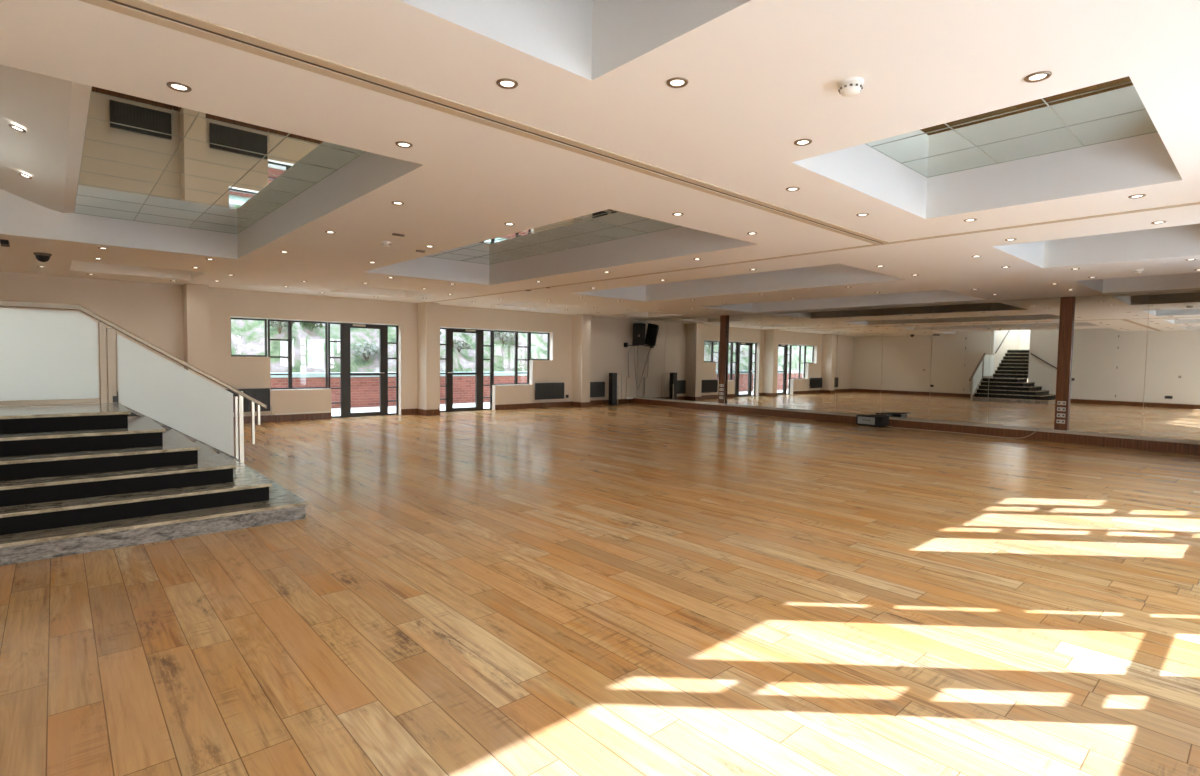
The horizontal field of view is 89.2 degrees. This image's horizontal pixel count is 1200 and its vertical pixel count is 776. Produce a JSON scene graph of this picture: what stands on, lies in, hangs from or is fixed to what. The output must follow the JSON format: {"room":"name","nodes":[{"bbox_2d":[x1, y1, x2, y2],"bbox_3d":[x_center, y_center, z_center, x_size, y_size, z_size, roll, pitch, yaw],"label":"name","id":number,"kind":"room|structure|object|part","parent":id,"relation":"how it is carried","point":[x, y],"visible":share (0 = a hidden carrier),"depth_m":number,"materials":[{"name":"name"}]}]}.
{"room":"exercise studio","nodes":[
{"label":"exercise studio","id":0,"kind":"room"},
{"bbox_2d":[0,271,637,416],"bbox_3d":[-4.437,-0.707,14.765,14.900,2.670,0.250,-2,4,-42],"label":"wall","id":1,"kind":"structure","parent":0,"point":[153,312],"depth_m":12.80,"materials":[{"name":"paint"}]},
{"bbox_2d":[183,283,209,380],"bbox_3d":[-7.595,-0.595,11.458,0.340,2.670,0.470,-2,4,-42],"label":"pillar","id":2,"kind":"structure","parent":1,"relation":"attached to","point":[195,296],"depth_m":11.26,"materials":[{"name":"beige paint"}]},
{"bbox_2d":[225,388,271,414],"bbox_3d":[-7.120,0.293,12.159,1.025,0.560,0.138,-2,4,-42],"label":"radiator","id":3,"kind":"object","parent":1,"relation":"attached to","point":[262,395],"visible":0.51,"depth_m":12.25,"materials":[{"name":"grey metal"}]},
{"bbox_2d":[231,317,342,417],"bbox_3d":[-6.602,-0.375,12.920,2.200,2.120,0.050,-2,4,-42],"label":"window","id":4,"kind":"structure","parent":1,"relation":"in","point":[266,321],"depth_m":13.04,"materials":[{"name":"brown metal"}]},
{"bbox_2d":[274,411,330,414],"bbox_3d":[-6.304,0.533,12.946,1.120,0.030,0.040,-2,4,-42],"label":"pipe boxing","id":5,"kind":"object","parent":1,"relation":"attached to","point":[321,411],"visible":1,"depth_m":12.91,"materials":[{"name":"white paint"}]},
{"bbox_2d":[342,323,386,416],"bbox_3d":[-5.388,-0.407,13.962,1.000,2.120,0.136,-2,4,-42],"label":"door","id":6,"kind":"structure","parent":1,"relation":"in","point":[347,374],"depth_m":13.90,"materials":[{"name":"brown metal"}]},
{"bbox_2d":[386,325,397,414],"bbox_3d":[-4.929,-0.422,14.416,0.290,2.120,0.050,-2,4,-42],"label":"window","id":7,"kind":"structure","parent":1,"relation":"in","point":[387,326],"depth_m":14.44,"materials":[{"name":"brown metal"}]},
{"bbox_2d":[163,399,629,427],"bbox_3d":[-4.321,0.577,14.451,14.600,0.140,0.490,-2,4,-42],"label":"baseboard","id":8,"kind":"structure","parent":1,"relation":"attached to","point":[313,416],"depth_m":14.53,"materials":[{"name":"brown wood"}]},
{"bbox_2d":[417,302,438,409],"bbox_3d":[-4.115,-0.693,14.571,0.320,2.670,0.470,-2,4,-42],"label":"column","id":9,"kind":"structure","parent":1,"relation":"attached to","point":[427,312],"depth_m":14.41,"materials":[{"name":"beige paint"}]},
{"bbox_2d":[440,328,447,411],"bbox_3d":[-3.968,-0.449,15.276,0.290,2.120,0.050,-2,4,-42],"label":"window","id":10,"kind":"structure","parent":1,"relation":"in","point":[446,344],"depth_m":15.34,"materials":[{"name":"brown metal"}]},
{"bbox_2d":[448,328,482,411],"bbox_3d":[-3.476,-0.461,15.671,1.030,2.120,0.136,-2,4,-42],"label":"door","id":11,"kind":"structure","parent":1,"relation":"in","point":[478,373],"depth_m":15.80,"materials":[{"name":"brown metal"}]},
{"bbox_2d":[482,330,549,409],"bbox_3d":[-2.295,-0.496,16.772,2.200,2.120,0.050,-2,4,-42],"label":"window","id":12,"kind":"structure","parent":1,"relation":"in","point":[491,345],"depth_m":16.68,"materials":[{"name":"brown metal"}]},
{"bbox_2d":[535,383,564,401],"bbox_3d":[-1.419,0.132,17.258,1.045,0.560,0.138,-2,4,-42],"label":"radiator","id":13,"kind":"object","parent":1,"relation":"attached to","point":[542,390],"visible":1,"depth_m":17.17,"materials":[{"name":"grey metal"}]},
{"bbox_2d":[571,314,590,401],"bbox_3d":[-0.553,-0.793,17.757,0.320,2.670,0.470,-2,4,-42],"label":"column","id":14,"kind":"structure","parent":1,"relation":"attached to","point":[581,323],"depth_m":17.61,"materials":[{"name":"beige paint"}]},
{"bbox_2d":[590,382,604,399],"bbox_3d":[-0.160,0.097,18.384,0.825,0.560,0.138,-2,4,-42],"label":"radiator","id":15,"kind":"object","parent":1,"relation":"attached to","point":[597,389],"visible":0.73,"depth_m":18.37,"materials":[{"name":"grey metal"}]},
{"bbox_2d":[625,377,630,396],"bbox_3d":[0.896,0.004,19.387,0.180,0.675,0.050,-2,4,-42],"label":"cable trunking","id":16,"kind":"object","parent":1,"relation":"attached to","point":[628,380],"visible":0.86,"depth_m":19.36,"materials":[{"name":"paint"}]},
{"bbox_2d":[624,323,645,346],"bbox_3d":[1.159,-1.669,19.118,0.563,0.780,0.589,-2,4,-42],"label":"wall speaker","id":17,"kind":"object","parent":1,"relation":"attached to","point":[638,339],"visible":1,"depth_m":18.99,"materials":[{"name":"black plastic"}]},
{"bbox_2d":[633,324,644,344],"bbox_3d":[1.217,-1.663,18.990,0.370,0.631,0.122,1,3,-4],"label":"grille","id":18,"kind":"object","parent":17,"relation":"attached to","point":[638,329],"depth_m":18.98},
{"bbox_2d":[0,403,1199,775],"bbox_3d":[0.400,0.997,9.412,15.100,0.080,14.780,-2,4,-42],"label":"floor","id":19,"kind":"structure","parent":0,"point":[624,589],"depth_m":3.33,"materials":[{"name":"brown wood"}]},
{"bbox_2d":[0,403,308,565],"bbox_3d":[-5.012,0.082,4.515,4.625,2.058,2.463,-2,4,-42],"label":"staircase","id":20,"kind":"structure","parent":19,"relation":"on","point":[91,477],"depth_m":4.79,"materials":[{"name":"grey stone"}]},
{"bbox_2d":[0,300,266,462],"bbox_3d":[-4.934,0.100,6.240,2.720,1.860,0.075,-2,4,-42],"label":"balustrade","id":21,"kind":"object","parent":20,"relation":"attached to","point":[46,355],"visible":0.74,"depth_m":6.14,"materials":[{"name":"white metal"}]},
{"bbox_3d":[-5.494,-0.314,5.716,1.205,0.860,0.030,-2,4,-42],"label":"landing panel","id":22,"kind":"part","parent":21,"relation":"part of","materials":[{"name":"white glass"}]},
{"bbox_3d":[-5.501,0.141,5.738,1.205,0.040,0.030,-2,4,-42],"label":"rail","id":23,"kind":"part","parent":21,"relation":"part of","materials":[{"name":"brown metal"}]},
{"bbox_3d":[-5.027,0.182,6.166,0.050,1.700,0.050,-2,4,-42],"label":"post","id":24,"kind":"part","parent":21,"relation":"part of","materials":[{"name":"brown metal"}]},
{"bbox_3d":[-4.975,0.210,6.214,0.070,1.640,0.050,-2,4,-42],"label":"post","id":25,"kind":"part","parent":21,"relation":"part of","materials":[{"name":"brown metal"}]},
{"bbox_3d":[-4.931,-0.279,6.224,2.720,1.103,0.070,-2,4,-42],"label":"handrail","id":26,"kind":"part","parent":21,"relation":"part of","materials":[{"name":"brown metal"}]},
{"bbox_3d":[-4.559,0.119,6.582,1.025,1.370,0.030,-2,4,-42],"label":"sloped panel","id":27,"kind":"part","parent":21,"relation":"part of","materials":[{"name":"white glass"}]},
{"bbox_3d":[-4.161,0.552,6.964,0.030,0.910,0.050,-2,4,-42],"label":"post","id":28,"kind":"part","parent":21,"relation":"part of","materials":[{"name":"metal"}]},
{"bbox_3d":[-4.125,0.521,6.995,0.045,0.970,0.050,-2,4,-42],"label":"post","id":29,"kind":"part","parent":21,"relation":"part of","materials":[{"name":"metal"}]},
{"bbox_2d":[608,373,621,405],"bbox_3d":[0.511,0.028,18.607,0.605,0.980,0.240,-2,4,-42],"label":"upright post","id":30,"kind":"object","parent":19,"relation":"on","point":[613,392],"visible":1,"depth_m":18.44,"materials":[{"name":"black plastic"}]},
{"bbox_2d":[856,414,891,426],"bbox_3d":[6.064,0.709,13.476,0.387,0.272,0.660,-2,4,-42],"label":"equipment case","id":31,"kind":"object","parent":19,"relation":"on","point":[880,420],"visible":1,"depth_m":13.36,"materials":[{"name":"black plastic"}]},
{"bbox_3d":[5.883,0.719,13.448,0.015,0.160,0.380,-2,4,-42],"label":"panel","id":32,"kind":"part","parent":31,"relation":"part of","materials":[{"name":"grey metal"}]},
{"bbox_3d":[6.170,0.596,13.389,0.300,0.034,0.400,-2,4,-42],"label":"lid","id":33,"kind":"part","parent":31,"relation":"part of","materials":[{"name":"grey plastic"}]},
{"bbox_2d":[886,425,1037,438],"bbox_3d":[7.202,0.823,12.322,2.726,0.188,0.150,4,4,44],"label":"power cable","id":34,"kind":"object","parent":19,"relation":"on","point":[886,425],"visible":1,"depth_m":12.23,"materials":[{"name":"rubber"}]},
{"bbox_2d":[0,0,1199,319],"bbox_3d":[0.478,-2.072,9.227,14.900,0.730,14.680,-2,4,-42],"label":"ceiling","id":35,"kind":"structure","parent":0,"point":[763,77],"depth_m":3.81,"materials":[{"name":"paint"}]},
{"bbox_2d":[0,239,9,246],"bbox_3d":[-6.934,-1.687,7.091,0.070,0.050,0.250,-2,4,-42],"label":"bracket","id":36,"kind":"object","parent":35,"relation":"attached to","point":[5,243],"visible":1,"depth_m":7.02,"materials":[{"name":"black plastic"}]},
{"bbox_2d":[8,124,25,132],"bbox_3d":[-4.310,-1.920,4.502,0.096,0.035,0.099,-1,3,-35],"label":"recessed light","id":37,"kind":"object","parent":35,"relation":"in","point":[17,128],"visible":1,"depth_m":4.50,"materials":[{"name":"white"}]},
{"bbox_2d":[18,173,31,178],"bbox_3d":[-5.403,-1.994,5.722,0.096,0.035,0.099,-1,3,-35],"label":"recessed light","id":38,"kind":"object","parent":35,"relation":"in","point":[21,174],"visible":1,"depth_m":5.72,"materials":[{"name":"white"}]},
{"bbox_2d":[33,252,51,261],"bbox_3d":[-7.283,-1.703,7.954,0.180,0.112,0.180,-2,4,-42],"label":"dome camera","id":39,"kind":"object","parent":35,"relation":"attached to","point":[42,257],"visible":1,"depth_m":7.91,"materials":[{"name":"black plastic"}]},
{"bbox_2d":[166,82,191,91],"bbox_3d":[-2.011,-1.437,2.909,0.100,0.007,0.100,-2,4,-42],"label":"recessed light","id":40,"kind":"object","parent":35,"relation":"in","point":[180,87],"visible":1,"depth_m":2.90,"materials":[{"name":"white"}]},
{"bbox_2d":[74,86,366,233],"bbox_3d":[-3.631,-1.925,5.540,1.655,0.015,5.540,-2,4,-42],"label":"mirror","id":41,"kind":"object","parent":35,"relation":"attached to","point":[143,160],"visible":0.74,"depth_m":5.19,"materials":[{"name":"white mirror"}]},
{"bbox_2d":[381,241,391,246],"bbox_3d":[-2.390,-1.604,6.807,0.110,0.056,0.110,-2,4,-42],"label":"smoke detector","id":42,"kind":"object","parent":35,"relation":"attached to","point":[384,243],"visible":1,"depth_m":6.77,"materials":[{"name":"white paint"}]},
{"bbox_2d":[391,201,403,204],"bbox_3d":[-1.680,-1.535,5.055,0.100,0.007,0.100,-2,4,-42],"label":"recessed light","id":43,"kind":"object","parent":35,"relation":"in","point":[393,202],"visible":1,"depth_m":5.05,"materials":[{"name":"white"}]},
{"bbox_2d":[392,233,404,236],"bbox_3d":[-2.103,-1.597,6.352,0.120,0.018,0.040,-2,4,-42],"label":"ceiling plate","id":44,"kind":"object","parent":35,"relation":"attached to","point":[394,234],"visible":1,"depth_m":6.34,"materials":[{"name":"grey metal"}]},
{"bbox_2d":[395,141,412,147],"bbox_3d":[-1.177,-1.460,3.655,0.100,0.007,0.100,-2,4,-42],"label":"recessed light","id":45,"kind":"object","parent":35,"relation":"in","point":[402,144],"visible":1,"depth_m":3.65,"materials":[{"name":"white"}]},
{"bbox_2d":[79,0,889,244],"bbox_3d":[0.226,-1.456,3.978,7.500,0.006,0.150,-2,4,-42],"label":"ceiling track","id":46,"kind":"structure","parent":35,"relation":"attached to","point":[140,9],"depth_m":2.93,"materials":[{"name":"paint"}]},
{"bbox_2d":[496,78,517,88],"bbox_3d":[-0.430,-1.409,2.822,0.100,0.007,0.100,-2,4,-42],"label":"recessed light","id":47,"kind":"object","parent":35,"relation":"in","point":[505,83],"visible":1,"depth_m":2.82,"materials":[{"name":"white"}]},
{"bbox_2d":[427,209,681,264],"bbox_3d":[-0.933,-2.030,7.925,2.200,0.015,5.520,-2,4,-42],"label":"mirror","id":48,"kind":"object","parent":35,"relation":"attached to","point":[609,224],"visible":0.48,"depth_m":8.20,"materials":[{"name":"white mirror"}]},
{"bbox_2d":[666,77,687,87],"bbox_3d":[0.354,-1.396,2.786,0.100,0.007,0.100,-2,4,-42],"label":"recessed light","id":49,"kind":"object","parent":35,"relation":"in","point":[677,82],"visible":1,"depth_m":2.78,"materials":[{"name":"white"}]},
{"bbox_2d":[672,213,682,215],"bbox_3d":[0.678,-1.512,5.301,0.100,0.007,0.100,-2,4,-42],"label":"recessed light","id":50,"kind":"object","parent":35,"relation":"in","point":[673,214],"visible":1,"depth_m":5.30,"materials":[{"name":"white"}]},
{"bbox_2d":[786,187,799,190],"bbox_3d":[1.418,-1.462,4.475,0.100,0.007,0.100,-2,4,-42],"label":"recessed light","id":51,"kind":"object","parent":35,"relation":"in","point":[789,188],"visible":1,"depth_m":4.47,"materials":[{"name":"white"}]},
{"bbox_2d":[794,139,811,145],"bbox_3d":[1.174,-1.419,3.519,0.100,0.007,0.100,-2,4,-42],"label":"recessed light","id":52,"kind":"object","parent":35,"relation":"in","point":[802,142],"visible":1,"depth_m":3.52,"materials":[{"name":"white"}]},
{"bbox_2d":[430,202,1199,302],"bbox_3d":[0.517,-1.706,9.285,0.080,0.006,14.680,-2,4,-42],"label":"trim","id":53,"kind":"structure","parent":35,"relation":"attached to","point":[1195,203],"depth_m":6.27,"materials":[{"name":"paint"}]},
{"bbox_2d":[838,77,863,96],"bbox_3d":[1.138,-1.359,2.765,0.110,0.056,0.110,-2,4,-42],"label":"smoke detector","id":54,"kind":"object","parent":35,"relation":"attached to","point":[848,87],"visible":1,"depth_m":2.73,"materials":[{"name":"white paint"}]},
{"bbox_2d":[838,83,862,93],"bbox_3d":[1.138,-1.357,2.765,0.101,0.008,0.101,-2,4,-42],"label":"vent","id":55,"kind":"object","parent":54,"relation":"attached to","point":[844,88],"depth_m":2.74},
{"bbox_2d":[856,213,868,216],"bbox_3d":[2.252,-1.485,5.221,0.100,0.007,0.100,-2,4,-42],"label":"recessed light","id":56,"kind":"object","parent":35,"relation":"in","point":[860,214],"visible":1,"depth_m":5.21,"materials":[{"name":"white"}]},
{"bbox_2d":[964,219,976,221],"bbox_3d":[3.259,-1.477,5.357,0.100,0.007,0.100,-2,4,-42],"label":"recessed light","id":57,"kind":"object","parent":35,"relation":"in","point":[965,220],"visible":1,"depth_m":5.36,"materials":[{"name":"white"}]},
{"bbox_2d":[866,76,1157,177],"bbox_3d":[2.594,-1.790,3.990,2.200,0.015,1.640,-2,4,-42],"label":"mirror","id":58,"kind":"object","parent":35,"relation":"attached to","point":[1113,110],"visible":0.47,"depth_m":4.25,"materials":[{"name":"white mirror"}]},
{"bbox_2d":[1024,71,1051,82],"bbox_3d":[1.927,-1.368,2.679,0.100,0.007,0.100,-2,4,-42],"label":"recessed light","id":59,"kind":"object","parent":35,"relation":"in","point":[1042,75],"visible":1,"depth_m":2.67,"materials":[{"name":"white"}]},
{"bbox_2d":[1128,194,1145,198],"bbox_3d":[3.998,-1.427,4.532,0.100,0.007,0.100,-2,4,-42],"label":"recessed light","id":60,"kind":"object","parent":35,"relation":"in","point":[1137,195],"visible":1,"depth_m":4.53,"materials":[{"name":"white"}]},
{"bbox_2d":[1133,269,1143,273],"bbox_3d":[7.043,-1.522,7.966,0.110,0.056,0.110,-2,4,-42],"label":"smoke detector","id":61,"kind":"object","parent":35,"relation":"attached to","point":[1135,271],"visible":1,"depth_m":7.93,"materials":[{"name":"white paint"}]},
{"bbox_2d":[1151,221,1165,223],"bbox_3d":[4.900,-1.452,5.338,0.100,0.007,0.100,-2,4,-42],"label":"recessed light","id":62,"kind":"object","parent":35,"relation":"in","point":[1155,222],"visible":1,"depth_m":5.34,"materials":[{"name":"white"}]},
{"bbox_2d":[636,290,1194,437],"bbox_3d":[6.024,-0.535,14.372,0.120,2.670,14.800,-2,4,-42],"label":"wall","id":63,"kind":"structure","parent":0,"point":[1193,290],"depth_m":12.23,"materials":[{"name":"paint"}]},
{"bbox_2d":[637,319,665,398],"bbox_3d":[1.605,-0.915,19.187,0.008,2.491,1.185,-2,4,-42],"label":"wall mirror","id":64,"kind":"object","parent":63,"relation":"attached to","point":[651,355],"visible":1,"depth_m":19.13,"materials":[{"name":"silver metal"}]},
{"bbox_2d":[664,317,694,401],"bbox_3d":[2.385,-0.862,18.316,0.008,2.491,1.145,-2,4,-42],"label":"wall mirror","id":65,"kind":"object","parent":63,"relation":"attached to","point":[680,332],"visible":1,"depth_m":18.30,"materials":[{"name":"silver metal"}]},
{"bbox_2d":[693,316,727,403],"bbox_3d":[3.159,-0.810,17.453,0.008,2.491,1.165,-2,4,-42],"label":"wall mirror","id":66,"kind":"object","parent":63,"relation":"attached to","point":[707,328],"visible":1,"depth_m":17.53,"materials":[{"name":"silver metal"}]},
{"bbox_2d":[726,314,760,406],"bbox_3d":[3.909,-0.759,16.616,0.008,2.491,1.075,-2,4,-42],"label":"wall mirror","id":67,"kind":"object","parent":63,"relation":"attached to","point":[744,330],"visible":1,"depth_m":16.60,"materials":[{"name":"silver metal"}]},
{"bbox_2d":[759,312,796,409],"bbox_3d":[4.619,-0.711,15.824,0.008,2.491,1.045,-2,4,-42],"label":"wall mirror","id":68,"kind":"object","parent":63,"relation":"attached to","point":[778,330],"visible":1,"depth_m":15.81,"materials":[{"name":"silver metal"}]},
{"bbox_2d":[794,309,837,412],"bbox_3d":[5.329,-0.662,15.032,0.008,2.491,1.075,-2,4,-42],"label":"wall mirror","id":69,"kind":"object","parent":63,"relation":"attached to","point":[817,331],"visible":1,"depth_m":15.01,"materials":[{"name":"silver metal"}]},
{"bbox_2d":[835,307,883,414],"bbox_3d":[6.049,-0.613,14.228,0.008,2.491,1.075,-2,4,-42],"label":"wall mirror","id":70,"kind":"object","parent":63,"relation":"attached to","point":[860,330],"visible":0.86,"depth_m":14.21,"materials":[{"name":"silver metal"}]},
{"bbox_2d":[880,304,932,420],"bbox_3d":[6.755,-0.565,13.440,0.008,2.491,1.035,-2,4,-42],"label":"wall mirror","id":71,"kind":"object","parent":63,"relation":"attached to","point":[907,330],"visible":0.86,"depth_m":13.41,"materials":[{"name":"silver metal"}]},
{"bbox_2d":[630,397,1199,454],"bbox_3d":[5.905,0.721,14.207,0.330,0.174,14.499,-2,4,-42],"label":"baseboard","id":72,"kind":"structure","parent":63,"relation":"attached to","point":[1176,446],"depth_m":12.21,"materials":[{"name":"brown wood"}]},
{"bbox_2d":[718,315,727,404],"bbox_3d":[3.440,-0.788,17.062,0.075,2.495,0.230,-2,4,-42],"label":"wooden column","id":73,"kind":"structure","parent":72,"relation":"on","point":[723,318],"depth_m":17.03,"materials":[{"name":"brown wood"}]},
{"bbox_2d":[1053,296,1074,431],"bbox_3d":[8.611,-0.436,11.293,0.075,2.495,0.220,-2,4,-42],"label":"wooden column","id":74,"kind":"structure","parent":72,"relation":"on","point":[1066,303],"depth_m":11.28,"materials":[{"name":"brown wood"}]},
{"bbox_3d":[8.580,0.280,11.309,0.008,0.072,0.130,-2,4,-42],"label":"socket plate","id":75,"kind":"part","parent":74,"relation":"part of","materials":[{"name":"white plastic"}]},
{"bbox_2d":[929,301,991,424],"bbox_3d":[7.469,-0.517,12.644,0.008,2.491,1.095,-2,4,-42],"label":"wall mirror","id":76,"kind":"object","parent":63,"relation":"attached to","point":[961,332],"visible":1,"depth_m":12.62,"materials":[{"name":"silver metal"}]},
{"bbox_2d":[987,298,1060,429],"bbox_3d":[8.262,-0.463,11.758,0.008,2.491,1.275,-2,4,-42],"label":"wall mirror","id":77,"kind":"object","parent":63,"relation":"attached to","point":[1024,333],"visible":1,"depth_m":11.80,"materials":[{"name":"silver metal"}]},
{"bbox_2d":[1068,293,1149,437],"bbox_3d":[9.046,-0.409,10.884,0.008,2.491,1.065,-2,4,-42],"label":"wall mirror","id":78,"kind":"object","parent":63,"relation":"attached to","point":[1108,358],"visible":1,"depth_m":10.85,"materials":[{"name":"silver metal"}]},
{"bbox_2d":[1142,290,1199,441],"bbox_3d":[9.779,-0.359,10.066,0.008,2.491,1.125,-2,4,-42],"label":"wall mirror","id":79,"kind":"object","parent":63,"relation":"attached to","point":[1171,408],"visible":1,"depth_m":10.23,"materials":[{"name":"silver metal"}]},
{"label":"outside","id":80,"kind":"structure","parent":0,"visible":0},
{"bbox_2d":[231,317,547,372],"bbox_3d":[-7.131,-3.194,21.374,38.000,5.528,7.000,-2,4,-42],"label":"trees","id":81,"kind":"object","parent":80,"point":[247,336],"visible":0.03,"depth_m":17.80,"materials":[{"name":"green plant"}]},
{"bbox_2d":[263,319,294,333],"bbox_3d":[-8.756,-1.748,16.615,0.776,0.541,0.868,0,3,-20],"label":"shrub","id":82,"kind":"object","parent":81,"relation":"on","point":[273,324],"visible":0.43,"depth_m":16.41,"materials":[{"name":"green plant"}]},
{"bbox_2d":[300,321,324,330],"bbox_3d":[-8.395,-1.866,17.732,0.738,0.540,0.802,-1,3,-34],"label":"shrub","id":83,"kind":"object","parent":81,"relation":"on","point":[308,324],"visible":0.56,"depth_m":17.58,"materials":[{"name":"green plant"}]},
{"bbox_2d":[352,341,378,360],"bbox_3d":[-6.914,-1.054,18.094,1.048,0.731,1.172,1,3,8],"label":"shrub","id":84,"kind":"object","parent":81,"relation":"on","point":[372,348],"visible":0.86,"depth_m":17.89,"materials":[{"name":"green plant"}]},
{"bbox_2d":[453,339,472,352],"bbox_3d":[-4.654,-1.376,20.182,0.808,0.504,0.722,1,3,6],"label":"shrub","id":85,"kind":"object","parent":81,"relation":"on","point":[459,344],"visible":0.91,"depth_m":20.11,"materials":[{"name":"green plant"}]},
{"bbox_2d":[494,330,519,342],"bbox_3d":[-3.422,-1.833,21.654,1.135,0.708,1.015,1,3,-2],"label":"shrub","id":86,"kind":"object","parent":81,"relation":"on","point":[507,335],"visible":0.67,"depth_m":21.51,"materials":[{"name":"green plant"}]},
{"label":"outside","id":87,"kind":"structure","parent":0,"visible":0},
{"bbox_2d":[331,402,489,415],"bbox_3d":[-4.428,0.615,16.972,44.000,0.100,2.900,-2,4,-42],"label":"terrace","id":88,"kind":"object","parent":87,"point":[391,409],"visible":0.11,"depth_m":16.57,"materials":[{"name":"white concrete"}]},
{"bbox_2d":[270,372,526,407],"bbox_3d":[-5.487,0.013,18.137,44.000,0.960,0.420,-2,4,-42],"label":"wall","id":89,"kind":"structure","parent":88,"relation":"on","point":[365,390],"depth_m":17.14,"materials":[{"name":"red brick"}]}
]}

